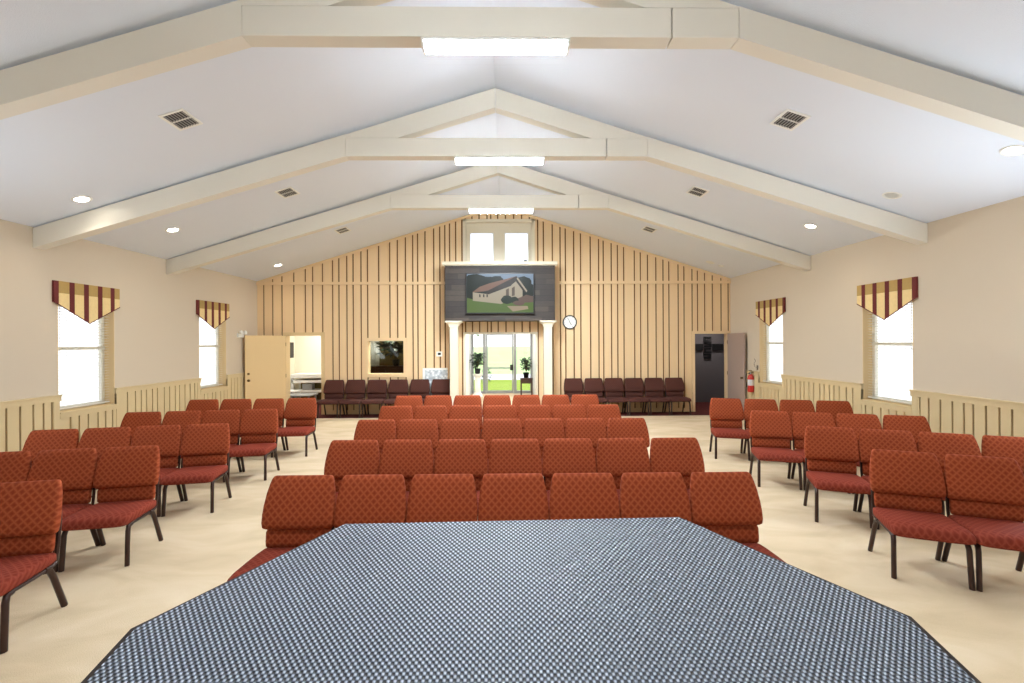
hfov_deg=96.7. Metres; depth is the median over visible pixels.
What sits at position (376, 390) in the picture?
chair
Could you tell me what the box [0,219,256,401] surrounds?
wall
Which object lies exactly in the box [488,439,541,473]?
chair
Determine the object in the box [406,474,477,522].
chair
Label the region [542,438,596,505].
chair
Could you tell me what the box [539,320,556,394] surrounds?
column
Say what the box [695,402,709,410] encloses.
floor
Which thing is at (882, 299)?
window valance
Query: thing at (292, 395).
table
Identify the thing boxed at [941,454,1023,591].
chair
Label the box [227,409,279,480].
chair
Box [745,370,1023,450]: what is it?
wainscoting
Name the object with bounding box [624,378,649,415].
chair
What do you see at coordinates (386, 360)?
wall
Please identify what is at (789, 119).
ceiling vent
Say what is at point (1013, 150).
recessed light
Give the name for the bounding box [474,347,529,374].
field
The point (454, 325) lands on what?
column
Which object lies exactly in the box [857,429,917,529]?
chair
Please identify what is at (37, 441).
chair
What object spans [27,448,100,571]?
chair
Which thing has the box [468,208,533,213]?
strip light
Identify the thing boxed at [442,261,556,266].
trim
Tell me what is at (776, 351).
windows
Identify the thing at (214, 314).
window valance
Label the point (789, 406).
chair
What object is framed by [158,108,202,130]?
ceiling vent
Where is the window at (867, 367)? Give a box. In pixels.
[862,302,913,406]
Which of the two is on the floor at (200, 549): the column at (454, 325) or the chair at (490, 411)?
the chair at (490, 411)
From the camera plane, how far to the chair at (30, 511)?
3.06 m
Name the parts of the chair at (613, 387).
lumbar panel, backrest, seat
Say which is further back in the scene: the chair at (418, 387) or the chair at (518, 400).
the chair at (418, 387)
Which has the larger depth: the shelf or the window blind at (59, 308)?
the shelf
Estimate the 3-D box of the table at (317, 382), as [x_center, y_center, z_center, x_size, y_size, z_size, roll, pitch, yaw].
[-5.885,1.411,13.592,1.170,0.920,0.600,0,0,-1]
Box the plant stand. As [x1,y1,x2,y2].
[520,377,532,394]
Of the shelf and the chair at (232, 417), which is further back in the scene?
the shelf
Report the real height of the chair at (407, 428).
0.893 m
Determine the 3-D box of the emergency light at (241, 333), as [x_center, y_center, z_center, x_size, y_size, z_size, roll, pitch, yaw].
[-6.438,-0.180,10.854,0.116,0.168,0.260,0,0,-1]
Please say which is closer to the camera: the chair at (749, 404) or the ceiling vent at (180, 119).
the ceiling vent at (180, 119)
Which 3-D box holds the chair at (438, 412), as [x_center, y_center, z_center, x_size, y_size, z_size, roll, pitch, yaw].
[-1.204,1.404,6.551,0.514,0.893,0.576,0,0,-1]
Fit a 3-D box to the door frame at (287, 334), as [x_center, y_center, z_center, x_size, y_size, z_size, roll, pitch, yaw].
[-5.325,0.818,11.733,1.060,2.100,0.215,0,0,-1]
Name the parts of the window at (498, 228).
frame, frame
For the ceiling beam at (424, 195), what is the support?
attached to the ceiling
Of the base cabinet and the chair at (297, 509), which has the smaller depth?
the chair at (297, 509)
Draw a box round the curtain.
[370,341,378,365]
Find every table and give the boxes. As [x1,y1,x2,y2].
[290,393,317,397]
[291,373,320,399]
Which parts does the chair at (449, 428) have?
backrest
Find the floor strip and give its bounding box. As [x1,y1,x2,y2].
[316,411,708,417]
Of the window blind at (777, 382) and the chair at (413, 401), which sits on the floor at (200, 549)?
the chair at (413, 401)
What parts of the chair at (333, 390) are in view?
seat, lumbar panel, backrest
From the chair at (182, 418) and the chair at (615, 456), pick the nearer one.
the chair at (615, 456)
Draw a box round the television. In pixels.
[466,273,534,313]
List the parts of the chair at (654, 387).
backrest, lumbar panel, seat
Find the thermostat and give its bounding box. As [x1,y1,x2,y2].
[436,351,441,356]
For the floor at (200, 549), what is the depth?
3.74 m
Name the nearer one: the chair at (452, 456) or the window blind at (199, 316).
the chair at (452, 456)
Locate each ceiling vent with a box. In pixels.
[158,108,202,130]
[274,186,299,198]
[334,227,350,233]
[641,226,656,232]
[686,186,709,197]
[770,108,810,130]
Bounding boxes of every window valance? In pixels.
[52,280,119,323]
[196,300,229,328]
[756,297,785,325]
[857,276,917,319]
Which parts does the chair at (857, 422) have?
backrest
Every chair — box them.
[0,451,30,482]
[0,479,67,653]
[22,429,78,465]
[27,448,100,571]
[58,445,162,571]
[77,427,130,489]
[120,412,161,440]
[130,425,183,516]
[160,423,231,516]
[161,411,200,467]
[183,410,241,482]
[186,399,218,422]
[219,399,251,443]
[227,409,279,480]
[227,475,335,580]
[239,398,285,457]
[274,398,317,456]
[317,380,344,417]
[324,440,379,499]
[334,474,406,527]
[339,380,365,417]
[353,419,395,456]
[361,380,386,417]
[378,406,412,434]
[379,439,433,500]
[384,379,408,405]
[394,396,422,416]
[396,419,438,458]
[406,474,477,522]
[409,379,429,403]
[413,405,447,436]
[423,395,451,415]
[431,379,449,394]
[433,419,480,473]
[434,439,487,503]
[448,405,482,434]
[453,395,481,410]
[478,473,548,520]
[481,419,522,459]
[482,395,510,414]
[483,405,516,421]
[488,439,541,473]
[512,395,540,418]
[518,405,551,433]
[523,418,564,474]
[541,395,569,416]
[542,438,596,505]
[549,473,619,519]
[552,405,586,432]
[564,378,583,402]
[565,418,606,472]
[571,394,598,415]
[584,378,607,403]
[587,404,620,432]
[596,438,650,498]
[604,378,628,415]
[607,418,649,447]
[619,472,691,521]
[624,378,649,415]
[644,378,670,415]
[650,437,704,495]
[664,378,690,414]
[689,472,785,562]
[709,398,750,460]
[743,399,787,462]
[749,410,802,489]
[779,400,814,448]
[791,412,850,493]
[803,426,873,528]
[816,400,853,425]
[836,413,882,493]
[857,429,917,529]
[868,449,976,590]
[883,415,931,449]
[918,432,981,514]
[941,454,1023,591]
[981,435,1023,506]
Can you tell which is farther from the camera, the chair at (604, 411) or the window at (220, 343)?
the window at (220, 343)
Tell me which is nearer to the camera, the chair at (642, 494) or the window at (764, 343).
the chair at (642, 494)
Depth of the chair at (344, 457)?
4.34 m
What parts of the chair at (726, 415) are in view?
leg, leg, lumbar panel, backrest, seat, leg, leg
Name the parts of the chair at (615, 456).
lumbar panel, backrest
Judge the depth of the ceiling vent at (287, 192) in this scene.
7.40 m
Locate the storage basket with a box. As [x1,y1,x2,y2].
[302,384,314,389]
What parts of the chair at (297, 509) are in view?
seat, lumbar panel, backrest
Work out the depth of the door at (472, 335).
16.15 m
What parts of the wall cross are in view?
arm, arm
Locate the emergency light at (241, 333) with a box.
[237,330,246,337]
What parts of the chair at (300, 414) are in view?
leg, seat, lumbar panel, backrest, leg, leg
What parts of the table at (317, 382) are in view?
leg, drawer, panel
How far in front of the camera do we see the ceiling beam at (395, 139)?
6.20 m
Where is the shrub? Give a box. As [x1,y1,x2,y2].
[480,369,492,380]
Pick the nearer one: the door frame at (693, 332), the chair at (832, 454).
the chair at (832, 454)
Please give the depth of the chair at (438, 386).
11.51 m
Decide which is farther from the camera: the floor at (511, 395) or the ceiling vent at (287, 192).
the floor at (511, 395)
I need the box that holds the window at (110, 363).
[57,304,114,411]
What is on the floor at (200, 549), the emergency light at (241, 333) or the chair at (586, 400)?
the chair at (586, 400)
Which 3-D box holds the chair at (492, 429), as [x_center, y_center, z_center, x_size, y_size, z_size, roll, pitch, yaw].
[-0.119,1.398,5.352,0.511,0.893,0.576,0,0,-1]
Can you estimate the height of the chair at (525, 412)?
0.893 m
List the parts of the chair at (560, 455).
seat, lumbar panel, backrest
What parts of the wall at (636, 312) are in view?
panelling rail, gable trim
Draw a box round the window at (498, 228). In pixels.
[463,219,534,260]
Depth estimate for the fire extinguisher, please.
10.64 m
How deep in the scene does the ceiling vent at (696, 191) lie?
7.50 m
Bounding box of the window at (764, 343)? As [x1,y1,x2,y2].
[759,318,782,385]
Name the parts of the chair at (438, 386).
lumbar panel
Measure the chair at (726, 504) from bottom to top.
0.893 m
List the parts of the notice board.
board panel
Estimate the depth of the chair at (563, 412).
6.76 m
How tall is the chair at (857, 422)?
0.893 m
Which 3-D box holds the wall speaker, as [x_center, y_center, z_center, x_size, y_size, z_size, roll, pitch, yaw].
[-6.563,0.254,13.402,0.130,0.460,0.320,0,0,-1]
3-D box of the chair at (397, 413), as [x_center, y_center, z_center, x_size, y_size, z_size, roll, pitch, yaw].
[-1.720,1.407,6.546,0.514,0.893,0.576,0,0,-1]
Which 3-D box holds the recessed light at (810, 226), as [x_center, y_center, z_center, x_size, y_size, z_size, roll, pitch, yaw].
[4.907,-1.895,7.476,0.199,0.068,0.209,0,0,5]
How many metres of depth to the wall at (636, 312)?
11.73 m
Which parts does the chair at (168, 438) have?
backrest, leg, seat, lumbar panel, post, leg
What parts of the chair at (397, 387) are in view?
seat, lumbar panel, backrest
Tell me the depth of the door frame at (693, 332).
11.78 m
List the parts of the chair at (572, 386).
lumbar panel, backrest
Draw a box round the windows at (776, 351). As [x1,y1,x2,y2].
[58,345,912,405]
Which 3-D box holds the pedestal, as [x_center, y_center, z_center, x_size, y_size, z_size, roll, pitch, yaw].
[-1.155,1.466,15.284,0.340,0.760,0.340,0,0,-1]
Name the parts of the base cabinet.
door, door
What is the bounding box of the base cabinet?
[371,365,402,372]
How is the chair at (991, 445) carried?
on the floor at (200, 549)
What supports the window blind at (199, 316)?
attached to the window at (220, 343)
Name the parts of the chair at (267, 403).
backrest, lumbar panel, leg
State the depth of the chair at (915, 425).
5.64 m
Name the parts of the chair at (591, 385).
lumbar panel, backrest, seat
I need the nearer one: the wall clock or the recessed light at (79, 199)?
the recessed light at (79, 199)
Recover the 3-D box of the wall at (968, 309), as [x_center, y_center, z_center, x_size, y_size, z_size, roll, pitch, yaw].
[5.897,0.079,4.255,0.220,3.460,15.530,0,0,-1]
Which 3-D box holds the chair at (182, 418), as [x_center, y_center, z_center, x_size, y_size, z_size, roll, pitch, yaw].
[-4.571,1.422,6.140,0.505,0.893,0.576,0,0,-8]
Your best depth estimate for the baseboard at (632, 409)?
11.76 m
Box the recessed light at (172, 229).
[165,227,179,231]
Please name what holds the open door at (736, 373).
attached to the door frame at (693, 332)
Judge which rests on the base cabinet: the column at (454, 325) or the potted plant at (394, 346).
the potted plant at (394, 346)
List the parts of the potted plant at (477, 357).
plant pot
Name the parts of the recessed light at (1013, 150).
light bulb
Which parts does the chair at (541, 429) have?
backrest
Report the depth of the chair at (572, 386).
11.56 m
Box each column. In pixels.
[445,321,462,404]
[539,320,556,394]
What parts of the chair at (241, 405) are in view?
backrest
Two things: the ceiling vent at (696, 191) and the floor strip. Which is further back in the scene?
the floor strip
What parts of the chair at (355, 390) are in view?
seat, lumbar panel, backrest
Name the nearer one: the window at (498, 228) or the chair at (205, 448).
the chair at (205, 448)
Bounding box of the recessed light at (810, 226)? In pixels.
[803,223,817,228]
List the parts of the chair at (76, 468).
leg, backrest, seat, lumbar panel, post, leg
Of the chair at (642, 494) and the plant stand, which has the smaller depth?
the chair at (642, 494)
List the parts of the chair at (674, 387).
lumbar panel, backrest, seat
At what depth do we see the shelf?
13.31 m
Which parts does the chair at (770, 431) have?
leg, leg, backrest, lumbar panel, seat, leg, leg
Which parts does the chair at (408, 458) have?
backrest, lumbar panel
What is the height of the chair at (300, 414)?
0.893 m
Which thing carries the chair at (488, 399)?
on the floor at (200, 549)
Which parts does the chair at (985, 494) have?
leg, post, leg, backrest, seat, lumbar panel, leg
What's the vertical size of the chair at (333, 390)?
0.893 m
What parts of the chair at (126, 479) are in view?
leg, leg, seat, lumbar panel, backrest, leg, seat rail, leg, post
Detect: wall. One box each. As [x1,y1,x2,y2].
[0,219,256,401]
[256,213,730,409]
[290,336,320,402]
[379,341,402,364]
[466,334,535,394]
[695,334,723,401]
[730,196,1023,402]
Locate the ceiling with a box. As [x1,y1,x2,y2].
[0,0,1023,280]
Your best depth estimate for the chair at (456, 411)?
6.74 m
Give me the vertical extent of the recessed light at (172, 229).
0.067 m
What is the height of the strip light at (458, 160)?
0.075 m
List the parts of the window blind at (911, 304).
rail, lift cord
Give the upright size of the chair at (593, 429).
0.893 m
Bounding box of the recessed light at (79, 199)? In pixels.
[71,196,92,202]
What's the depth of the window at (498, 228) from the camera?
11.80 m
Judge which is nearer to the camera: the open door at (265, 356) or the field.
the open door at (265, 356)
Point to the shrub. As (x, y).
(482, 369)
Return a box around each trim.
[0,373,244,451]
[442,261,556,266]
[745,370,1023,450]
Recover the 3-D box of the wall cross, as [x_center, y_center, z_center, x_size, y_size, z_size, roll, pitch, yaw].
[5.846,0.182,13.560,0.880,0.655,0.040,0,0,-1]
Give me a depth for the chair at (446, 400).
8.02 m
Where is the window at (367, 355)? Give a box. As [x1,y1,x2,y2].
[364,338,406,376]
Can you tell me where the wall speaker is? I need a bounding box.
[290,342,293,357]
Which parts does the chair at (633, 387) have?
backrest, lumbar panel, seat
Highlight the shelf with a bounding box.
[293,389,320,392]
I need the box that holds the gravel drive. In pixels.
[474,374,529,379]
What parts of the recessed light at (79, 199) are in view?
light bulb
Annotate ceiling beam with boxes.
[0,0,1023,141]
[33,88,927,249]
[166,165,810,274]
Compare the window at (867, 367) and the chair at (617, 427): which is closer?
the chair at (617, 427)
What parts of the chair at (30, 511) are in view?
leg, seat, lumbar panel, backrest, seat rail, leg, post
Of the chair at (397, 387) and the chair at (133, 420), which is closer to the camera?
the chair at (133, 420)
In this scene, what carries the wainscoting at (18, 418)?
attached to the wall at (156, 321)
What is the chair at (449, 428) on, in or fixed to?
on the floor at (200, 549)
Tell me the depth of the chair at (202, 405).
7.62 m
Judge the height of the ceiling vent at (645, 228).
0.094 m
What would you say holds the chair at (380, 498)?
on the floor at (200, 549)
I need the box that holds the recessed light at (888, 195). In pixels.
[882,192,901,198]
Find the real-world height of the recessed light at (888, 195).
0.068 m
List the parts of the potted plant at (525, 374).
plant pot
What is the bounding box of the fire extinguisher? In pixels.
[745,370,753,391]
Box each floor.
[0,415,1023,682]
[471,393,530,404]
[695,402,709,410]
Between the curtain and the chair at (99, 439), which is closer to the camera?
the chair at (99, 439)
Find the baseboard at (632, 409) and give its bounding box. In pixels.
[326,408,691,413]
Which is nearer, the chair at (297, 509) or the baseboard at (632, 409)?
the chair at (297, 509)
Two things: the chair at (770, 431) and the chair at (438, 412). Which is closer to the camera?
the chair at (770, 431)
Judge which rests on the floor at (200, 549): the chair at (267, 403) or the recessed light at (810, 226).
the chair at (267, 403)
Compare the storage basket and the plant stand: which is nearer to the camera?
the storage basket
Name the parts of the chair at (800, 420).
leg, lumbar panel, seat, leg, backrest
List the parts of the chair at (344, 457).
lumbar panel, backrest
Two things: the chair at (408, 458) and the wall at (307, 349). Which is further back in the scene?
the wall at (307, 349)
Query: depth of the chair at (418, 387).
11.51 m
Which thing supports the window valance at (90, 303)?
attached to the wall at (156, 321)
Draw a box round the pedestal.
[473,374,482,396]
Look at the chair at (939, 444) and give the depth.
4.55 m
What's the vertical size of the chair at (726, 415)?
0.893 m
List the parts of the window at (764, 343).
frame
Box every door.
[244,335,285,410]
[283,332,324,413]
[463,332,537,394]
[471,334,532,393]
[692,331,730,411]
[727,333,745,410]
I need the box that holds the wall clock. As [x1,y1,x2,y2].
[563,315,576,328]
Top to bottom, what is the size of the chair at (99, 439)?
0.893 m
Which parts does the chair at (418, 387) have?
lumbar panel, backrest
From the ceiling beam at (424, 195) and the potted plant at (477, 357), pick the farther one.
the potted plant at (477, 357)
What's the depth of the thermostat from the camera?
11.67 m
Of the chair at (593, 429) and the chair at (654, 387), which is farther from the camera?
the chair at (654, 387)
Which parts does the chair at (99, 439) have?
backrest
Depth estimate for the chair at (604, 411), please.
6.76 m
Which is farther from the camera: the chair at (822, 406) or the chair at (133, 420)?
the chair at (822, 406)
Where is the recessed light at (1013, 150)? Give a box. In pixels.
[999,145,1023,155]
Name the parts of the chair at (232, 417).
backrest, lumbar panel, leg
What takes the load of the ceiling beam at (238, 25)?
attached to the ceiling
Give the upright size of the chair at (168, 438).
0.893 m
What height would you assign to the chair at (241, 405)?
0.893 m
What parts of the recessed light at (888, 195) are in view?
light bulb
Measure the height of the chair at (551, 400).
0.893 m
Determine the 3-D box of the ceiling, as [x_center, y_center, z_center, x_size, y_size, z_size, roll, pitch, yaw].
[-0.316,-2.525,4.161,13.180,2.227,16.130,0,0,-1]
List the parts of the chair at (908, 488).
post, leg, seat rail, leg, lumbar panel, backrest, seat, leg, leg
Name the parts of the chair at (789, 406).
backrest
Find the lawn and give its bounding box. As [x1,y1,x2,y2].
[474,379,529,390]
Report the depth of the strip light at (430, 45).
3.79 m
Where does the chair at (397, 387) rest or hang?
on the floor strip
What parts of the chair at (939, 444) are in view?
leg, backrest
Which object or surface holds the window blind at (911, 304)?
attached to the window at (867, 367)
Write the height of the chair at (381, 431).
0.893 m
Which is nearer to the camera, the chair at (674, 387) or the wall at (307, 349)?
the chair at (674, 387)
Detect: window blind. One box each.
[58,305,109,408]
[199,316,222,387]
[763,314,782,383]
[868,301,912,403]
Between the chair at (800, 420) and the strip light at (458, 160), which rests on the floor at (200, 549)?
the chair at (800, 420)
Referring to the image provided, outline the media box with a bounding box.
[445,265,554,321]
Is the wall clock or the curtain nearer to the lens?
the wall clock
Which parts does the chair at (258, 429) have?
leg, leg, seat, lumbar panel, backrest, leg, leg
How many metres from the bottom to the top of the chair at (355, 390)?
0.893 m
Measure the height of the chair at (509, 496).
0.893 m
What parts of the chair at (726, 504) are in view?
backrest, lumbar panel, seat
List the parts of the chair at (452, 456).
backrest, seat, lumbar panel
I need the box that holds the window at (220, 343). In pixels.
[199,317,225,389]
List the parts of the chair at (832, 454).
leg, leg, lumbar panel, backrest, seat, leg, leg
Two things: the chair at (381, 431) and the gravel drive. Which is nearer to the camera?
the chair at (381, 431)
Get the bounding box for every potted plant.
[375,341,402,365]
[469,352,484,373]
[519,357,531,377]
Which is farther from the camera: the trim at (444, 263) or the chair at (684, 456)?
the trim at (444, 263)
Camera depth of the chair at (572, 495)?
3.20 m
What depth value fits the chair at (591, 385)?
11.56 m
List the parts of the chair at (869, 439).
leg, post, seat, lumbar panel, backrest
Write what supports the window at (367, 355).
in the wall at (636, 312)
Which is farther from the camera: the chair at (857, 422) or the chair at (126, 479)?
the chair at (857, 422)
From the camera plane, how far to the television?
11.12 m
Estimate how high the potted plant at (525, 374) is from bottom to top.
0.703 m
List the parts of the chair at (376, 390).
seat, lumbar panel, backrest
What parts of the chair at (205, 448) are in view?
leg, leg, seat, lumbar panel, backrest, leg, leg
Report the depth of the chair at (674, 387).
11.59 m
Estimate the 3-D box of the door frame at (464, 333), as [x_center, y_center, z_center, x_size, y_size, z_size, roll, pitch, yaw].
[-0.290,0.801,11.809,1.910,2.080,0.215,0,0,-1]
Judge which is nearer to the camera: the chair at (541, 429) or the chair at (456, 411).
the chair at (541, 429)
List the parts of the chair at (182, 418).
backrest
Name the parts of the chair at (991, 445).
backrest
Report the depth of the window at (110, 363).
7.36 m
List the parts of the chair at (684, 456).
backrest, lumbar panel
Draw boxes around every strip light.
[421,37,569,54]
[454,156,544,164]
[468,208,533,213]
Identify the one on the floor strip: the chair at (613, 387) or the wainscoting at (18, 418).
the chair at (613, 387)
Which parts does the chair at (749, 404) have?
leg, backrest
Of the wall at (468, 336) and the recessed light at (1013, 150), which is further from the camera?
the wall at (468, 336)
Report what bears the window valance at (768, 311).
attached to the wall at (968, 309)
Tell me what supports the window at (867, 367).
in the wall at (968, 309)
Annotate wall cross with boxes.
[695,337,722,358]
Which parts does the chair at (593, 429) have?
backrest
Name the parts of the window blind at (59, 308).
lift cord, rail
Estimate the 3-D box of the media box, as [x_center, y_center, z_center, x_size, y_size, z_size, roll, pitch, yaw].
[-0.298,-1.196,11.460,2.705,1.365,0.526,0,0,-1]
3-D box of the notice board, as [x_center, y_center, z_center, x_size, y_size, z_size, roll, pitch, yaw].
[-1.972,1.055,11.684,0.640,0.750,0.020,0,0,-1]
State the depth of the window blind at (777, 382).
10.10 m
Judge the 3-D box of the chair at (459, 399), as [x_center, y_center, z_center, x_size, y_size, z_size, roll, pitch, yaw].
[-0.782,1.402,7.835,0.518,0.893,0.576,0,0,-1]
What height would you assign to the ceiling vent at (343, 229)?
0.092 m
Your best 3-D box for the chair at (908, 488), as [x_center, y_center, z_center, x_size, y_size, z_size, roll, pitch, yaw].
[3.244,1.381,3.648,0.502,0.893,0.576,0,0,21]
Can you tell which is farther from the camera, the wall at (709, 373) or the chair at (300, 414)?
the wall at (709, 373)
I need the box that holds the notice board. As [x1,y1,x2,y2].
[423,368,447,394]
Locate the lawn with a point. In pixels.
(492, 384)
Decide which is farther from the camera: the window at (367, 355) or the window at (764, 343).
the window at (367, 355)
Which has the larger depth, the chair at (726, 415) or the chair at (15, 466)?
the chair at (726, 415)
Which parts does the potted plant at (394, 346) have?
plant pot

